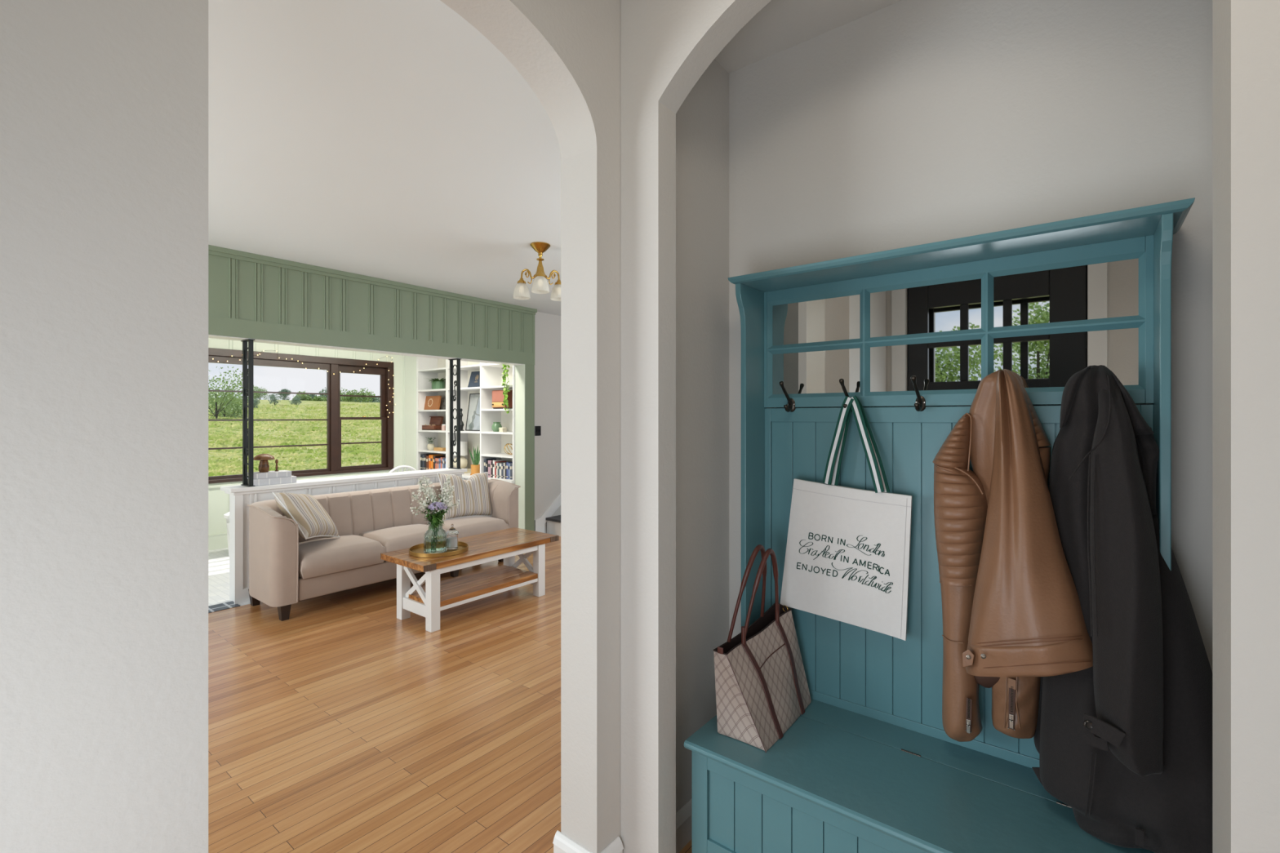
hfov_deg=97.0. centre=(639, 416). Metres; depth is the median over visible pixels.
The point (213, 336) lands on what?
trim
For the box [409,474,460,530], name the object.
flower bouquet
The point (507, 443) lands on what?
wire sphere
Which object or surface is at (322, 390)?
tree
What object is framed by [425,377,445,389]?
potted fern
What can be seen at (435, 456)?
book
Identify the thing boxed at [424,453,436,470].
book
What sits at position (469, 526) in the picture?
seat cushion
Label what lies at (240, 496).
wall
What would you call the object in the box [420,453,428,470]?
book
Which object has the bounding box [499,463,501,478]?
book
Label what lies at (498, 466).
book
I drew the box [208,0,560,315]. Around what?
ceiling
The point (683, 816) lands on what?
baseboard
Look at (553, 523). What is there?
staircase
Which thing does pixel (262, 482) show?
book
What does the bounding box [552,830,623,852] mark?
baseboard
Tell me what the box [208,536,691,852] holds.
floor
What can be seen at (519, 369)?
trim
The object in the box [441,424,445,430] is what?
jar
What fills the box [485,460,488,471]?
book
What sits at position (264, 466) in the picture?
mushroom
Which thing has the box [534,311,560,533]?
wall
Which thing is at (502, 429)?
box
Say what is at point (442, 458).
book
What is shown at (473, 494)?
throw pillow
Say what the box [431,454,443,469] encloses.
book
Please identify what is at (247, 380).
post
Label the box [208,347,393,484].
window
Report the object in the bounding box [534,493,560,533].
trim
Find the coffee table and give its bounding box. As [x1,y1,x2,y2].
[380,527,559,632]
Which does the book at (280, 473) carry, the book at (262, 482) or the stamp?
the stamp
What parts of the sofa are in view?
leg, leg, seat, leg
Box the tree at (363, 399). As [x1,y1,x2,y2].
[351,387,375,402]
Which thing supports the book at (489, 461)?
on the bookcase at (491, 444)
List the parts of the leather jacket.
zip pull, zip pull, panel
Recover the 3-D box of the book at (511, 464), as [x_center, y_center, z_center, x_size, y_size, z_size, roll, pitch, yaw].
[-1.403,0.613,6.411,0.036,0.185,0.154,0,0,38]
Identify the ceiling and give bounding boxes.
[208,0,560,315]
[715,0,901,73]
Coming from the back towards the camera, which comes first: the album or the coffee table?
the album
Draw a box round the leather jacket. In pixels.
[932,368,1093,742]
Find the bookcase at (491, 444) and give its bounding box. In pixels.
[382,356,515,484]
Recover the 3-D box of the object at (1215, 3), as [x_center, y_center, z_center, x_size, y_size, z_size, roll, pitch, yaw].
[1.267,0.058,0.743,0.721,2.585,0.073,0,0,38]
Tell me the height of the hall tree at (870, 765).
1.769 m
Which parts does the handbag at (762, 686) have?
handle, handle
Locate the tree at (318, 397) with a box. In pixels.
[311,395,326,401]
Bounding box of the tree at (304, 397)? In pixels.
[292,391,312,400]
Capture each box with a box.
[422,416,444,430]
[423,395,441,409]
[433,447,445,451]
[498,427,506,431]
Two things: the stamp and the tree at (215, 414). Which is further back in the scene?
the tree at (215, 414)
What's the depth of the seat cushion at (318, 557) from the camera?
4.01 m
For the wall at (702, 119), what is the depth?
1.89 m
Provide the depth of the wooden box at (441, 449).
7.29 m
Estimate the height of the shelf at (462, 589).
0.036 m
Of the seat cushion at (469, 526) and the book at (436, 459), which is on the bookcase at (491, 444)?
the book at (436, 459)
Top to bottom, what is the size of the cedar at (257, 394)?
4.272 m
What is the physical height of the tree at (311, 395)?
3.819 m
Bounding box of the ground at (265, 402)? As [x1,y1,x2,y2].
[208,399,381,475]
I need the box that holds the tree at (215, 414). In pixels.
[208,366,254,418]
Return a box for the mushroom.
[253,453,274,472]
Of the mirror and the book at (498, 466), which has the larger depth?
the book at (498, 466)
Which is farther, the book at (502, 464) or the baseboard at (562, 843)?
the book at (502, 464)
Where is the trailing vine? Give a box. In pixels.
[500,364,510,413]
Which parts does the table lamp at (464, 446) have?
lamp shade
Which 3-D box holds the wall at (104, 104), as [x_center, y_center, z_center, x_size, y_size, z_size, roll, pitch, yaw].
[-0.895,0.050,0.669,0.140,2.600,3.950,0,0,38]
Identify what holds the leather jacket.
hanging from the hall tree at (870, 765)
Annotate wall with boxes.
[0,0,620,852]
[208,253,534,531]
[208,337,416,551]
[220,467,466,604]
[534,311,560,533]
[620,0,1279,852]
[675,58,728,813]
[728,0,1212,671]
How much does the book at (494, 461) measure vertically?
0.200 m
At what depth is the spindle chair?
5.88 m
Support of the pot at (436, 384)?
on the potted fern
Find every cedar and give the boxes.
[253,386,270,399]
[253,398,260,407]
[267,393,280,404]
[288,395,302,404]
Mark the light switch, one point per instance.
(537, 428)
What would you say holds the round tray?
on the coffee table
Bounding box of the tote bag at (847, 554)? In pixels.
[780,395,912,640]
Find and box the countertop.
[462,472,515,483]
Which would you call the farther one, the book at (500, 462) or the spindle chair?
the book at (500, 462)
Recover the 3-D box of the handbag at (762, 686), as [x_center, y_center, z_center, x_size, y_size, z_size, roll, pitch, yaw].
[0.380,0.641,1.691,0.170,0.516,0.342,0,0,41]
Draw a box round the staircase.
[546,515,560,536]
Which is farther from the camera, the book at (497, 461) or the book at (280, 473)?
the book at (497, 461)
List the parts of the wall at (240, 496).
trim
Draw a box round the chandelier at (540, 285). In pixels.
[512,241,560,301]
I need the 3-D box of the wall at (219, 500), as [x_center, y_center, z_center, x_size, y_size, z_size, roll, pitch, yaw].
[-4.749,0.150,5.306,0.170,2.400,6.500,0,0,38]
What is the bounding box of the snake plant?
[468,445,479,475]
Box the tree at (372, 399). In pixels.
[360,394,379,402]
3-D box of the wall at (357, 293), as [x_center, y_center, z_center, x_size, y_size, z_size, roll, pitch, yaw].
[-3.159,0.077,3.893,0.155,2.545,6.236,0,0,38]
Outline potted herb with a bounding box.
[425,437,435,449]
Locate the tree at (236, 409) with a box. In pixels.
[208,388,248,417]
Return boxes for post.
[240,338,254,486]
[448,358,461,469]
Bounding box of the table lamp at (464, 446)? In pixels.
[453,440,467,468]
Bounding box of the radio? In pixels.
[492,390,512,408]
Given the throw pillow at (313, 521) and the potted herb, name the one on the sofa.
the throw pillow at (313, 521)
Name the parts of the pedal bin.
bin lid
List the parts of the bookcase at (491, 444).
frame, shelf, shelf, shelf, shelf, shelf, frame, shelf, shelf, shelf, panel, shelf, shelf, shelf, shelf, shelf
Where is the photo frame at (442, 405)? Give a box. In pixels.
[439,397,445,409]
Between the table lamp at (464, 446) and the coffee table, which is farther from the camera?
the table lamp at (464, 446)
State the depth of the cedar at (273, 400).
115.17 m
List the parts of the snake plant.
pot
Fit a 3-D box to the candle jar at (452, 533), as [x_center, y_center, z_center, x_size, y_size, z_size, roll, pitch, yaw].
[-1.300,0.829,3.920,0.087,0.172,0.091,0,0,38]
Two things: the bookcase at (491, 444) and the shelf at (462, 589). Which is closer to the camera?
the shelf at (462, 589)
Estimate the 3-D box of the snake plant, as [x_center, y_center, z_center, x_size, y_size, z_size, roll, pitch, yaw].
[-1.994,0.522,6.870,0.135,0.367,0.210,0,0,-24]
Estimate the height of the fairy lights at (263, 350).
0.776 m
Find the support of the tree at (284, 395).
on the ground at (265, 402)
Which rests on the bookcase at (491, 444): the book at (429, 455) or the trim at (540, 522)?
the book at (429, 455)
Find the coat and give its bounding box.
[1031,364,1212,852]
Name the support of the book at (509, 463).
on the bookcase at (491, 444)
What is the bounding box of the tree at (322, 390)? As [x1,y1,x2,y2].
[319,387,326,397]
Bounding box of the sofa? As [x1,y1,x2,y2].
[247,479,520,621]
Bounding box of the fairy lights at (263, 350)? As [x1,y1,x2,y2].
[209,350,395,417]
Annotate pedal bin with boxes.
[223,511,229,555]
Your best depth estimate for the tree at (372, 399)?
186.33 m
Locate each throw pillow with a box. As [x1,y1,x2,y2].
[271,492,340,539]
[437,471,492,520]
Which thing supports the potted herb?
on the bookcase at (491, 444)
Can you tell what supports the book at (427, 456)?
on the bookcase at (491, 444)
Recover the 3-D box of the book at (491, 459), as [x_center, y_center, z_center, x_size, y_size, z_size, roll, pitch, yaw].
[-1.776,0.601,6.704,0.039,0.210,0.154,0,0,38]
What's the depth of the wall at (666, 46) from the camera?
1.41 m
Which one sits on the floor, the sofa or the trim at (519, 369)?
the sofa
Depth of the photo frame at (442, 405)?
7.47 m
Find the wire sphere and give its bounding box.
[503,443,512,454]
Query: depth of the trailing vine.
6.29 m
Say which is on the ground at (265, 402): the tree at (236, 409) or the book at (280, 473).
the tree at (236, 409)
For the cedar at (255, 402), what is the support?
on the ground at (265, 402)
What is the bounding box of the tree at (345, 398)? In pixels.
[340,387,358,402]
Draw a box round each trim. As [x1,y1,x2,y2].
[208,244,537,364]
[208,334,524,365]
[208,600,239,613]
[515,364,524,528]
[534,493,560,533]
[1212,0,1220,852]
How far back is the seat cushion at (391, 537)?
4.45 m
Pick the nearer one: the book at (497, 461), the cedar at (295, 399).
the book at (497, 461)
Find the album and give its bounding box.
[467,371,479,387]
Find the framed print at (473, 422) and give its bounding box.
[465,393,479,431]
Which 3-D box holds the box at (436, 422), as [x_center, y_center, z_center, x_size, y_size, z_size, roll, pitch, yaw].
[-2.807,0.084,7.547,0.442,0.183,0.144,0,0,38]
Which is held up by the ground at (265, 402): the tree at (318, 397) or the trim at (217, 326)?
the tree at (318, 397)
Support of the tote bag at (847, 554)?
hanging from the hall tree at (870, 765)
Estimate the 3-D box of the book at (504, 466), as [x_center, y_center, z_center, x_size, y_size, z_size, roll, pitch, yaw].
[-1.499,0.616,6.487,0.032,0.180,0.154,0,0,38]
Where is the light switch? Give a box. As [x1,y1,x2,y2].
[534,426,541,435]
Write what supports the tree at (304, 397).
on the ground at (265, 402)
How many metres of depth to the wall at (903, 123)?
1.54 m
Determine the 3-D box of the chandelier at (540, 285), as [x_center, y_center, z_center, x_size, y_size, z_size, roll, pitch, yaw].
[-0.683,-1.015,3.985,0.339,0.360,0.330,0,0,43]
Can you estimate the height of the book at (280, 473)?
0.042 m
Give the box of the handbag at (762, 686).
[712,544,811,752]
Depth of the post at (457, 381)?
5.56 m
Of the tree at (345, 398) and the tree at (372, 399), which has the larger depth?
the tree at (372, 399)
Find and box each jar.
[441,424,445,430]
[446,524,458,549]
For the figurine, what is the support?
on the bookcase at (491, 444)
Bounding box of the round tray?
[408,541,468,557]
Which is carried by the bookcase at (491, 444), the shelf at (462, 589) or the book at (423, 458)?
the book at (423, 458)
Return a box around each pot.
[426,444,435,449]
[431,381,444,389]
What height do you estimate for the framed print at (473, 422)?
0.467 m
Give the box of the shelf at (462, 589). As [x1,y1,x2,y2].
[408,564,537,607]
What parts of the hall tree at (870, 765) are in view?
seat lid, frame, cornice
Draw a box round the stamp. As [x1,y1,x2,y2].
[275,459,278,471]
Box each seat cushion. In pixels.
[298,534,386,578]
[359,524,448,561]
[425,515,509,538]
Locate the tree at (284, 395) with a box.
[278,388,291,399]
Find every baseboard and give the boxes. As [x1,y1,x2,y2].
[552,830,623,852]
[675,799,691,852]
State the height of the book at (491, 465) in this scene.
0.180 m
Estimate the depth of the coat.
1.16 m
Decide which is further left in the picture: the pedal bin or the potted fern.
the pedal bin
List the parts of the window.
frame, sash, sash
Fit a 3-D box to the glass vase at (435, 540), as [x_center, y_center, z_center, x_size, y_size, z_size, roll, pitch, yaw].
[-1.386,0.815,3.835,0.150,0.199,0.150,0,0,38]
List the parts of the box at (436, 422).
lid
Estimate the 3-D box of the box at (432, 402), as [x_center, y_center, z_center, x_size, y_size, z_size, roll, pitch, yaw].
[-2.765,-0.183,7.494,0.399,0.186,0.055,0,0,38]
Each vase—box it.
[423,521,447,553]
[491,422,502,431]
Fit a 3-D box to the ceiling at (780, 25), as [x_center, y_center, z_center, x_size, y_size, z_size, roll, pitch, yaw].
[0.461,-1.260,0.465,2.247,0.050,2.600,0,0,38]
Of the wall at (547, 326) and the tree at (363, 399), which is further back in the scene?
the tree at (363, 399)
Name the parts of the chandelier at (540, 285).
lamp shade, arm, stem, lamp shade, arm, lamp shade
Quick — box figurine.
[460,408,464,431]
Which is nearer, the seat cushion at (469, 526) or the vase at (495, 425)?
the seat cushion at (469, 526)
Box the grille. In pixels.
[492,391,504,401]
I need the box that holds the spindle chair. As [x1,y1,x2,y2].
[388,465,416,472]
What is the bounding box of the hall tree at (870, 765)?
[684,197,1195,852]
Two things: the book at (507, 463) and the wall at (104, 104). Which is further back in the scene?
the book at (507, 463)
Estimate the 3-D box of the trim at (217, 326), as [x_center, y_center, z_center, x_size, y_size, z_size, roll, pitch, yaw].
[-3.082,-0.884,3.842,0.030,0.619,6.250,0,0,38]
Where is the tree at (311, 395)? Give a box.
[300,391,316,400]
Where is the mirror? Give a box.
[764,235,1153,407]
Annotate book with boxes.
[247,470,291,479]
[247,475,296,486]
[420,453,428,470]
[422,454,424,470]
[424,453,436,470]
[426,455,428,469]
[428,454,431,469]
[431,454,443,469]
[433,455,444,469]
[435,457,440,469]
[440,457,444,468]
[484,457,496,472]
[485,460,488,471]
[488,459,497,477]
[490,462,493,477]
[493,459,505,477]
[494,461,506,478]
[496,462,503,478]
[497,462,506,478]
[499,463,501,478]
[501,462,503,478]
[502,462,505,479]
[506,462,512,479]
[508,462,510,479]
[510,462,512,479]

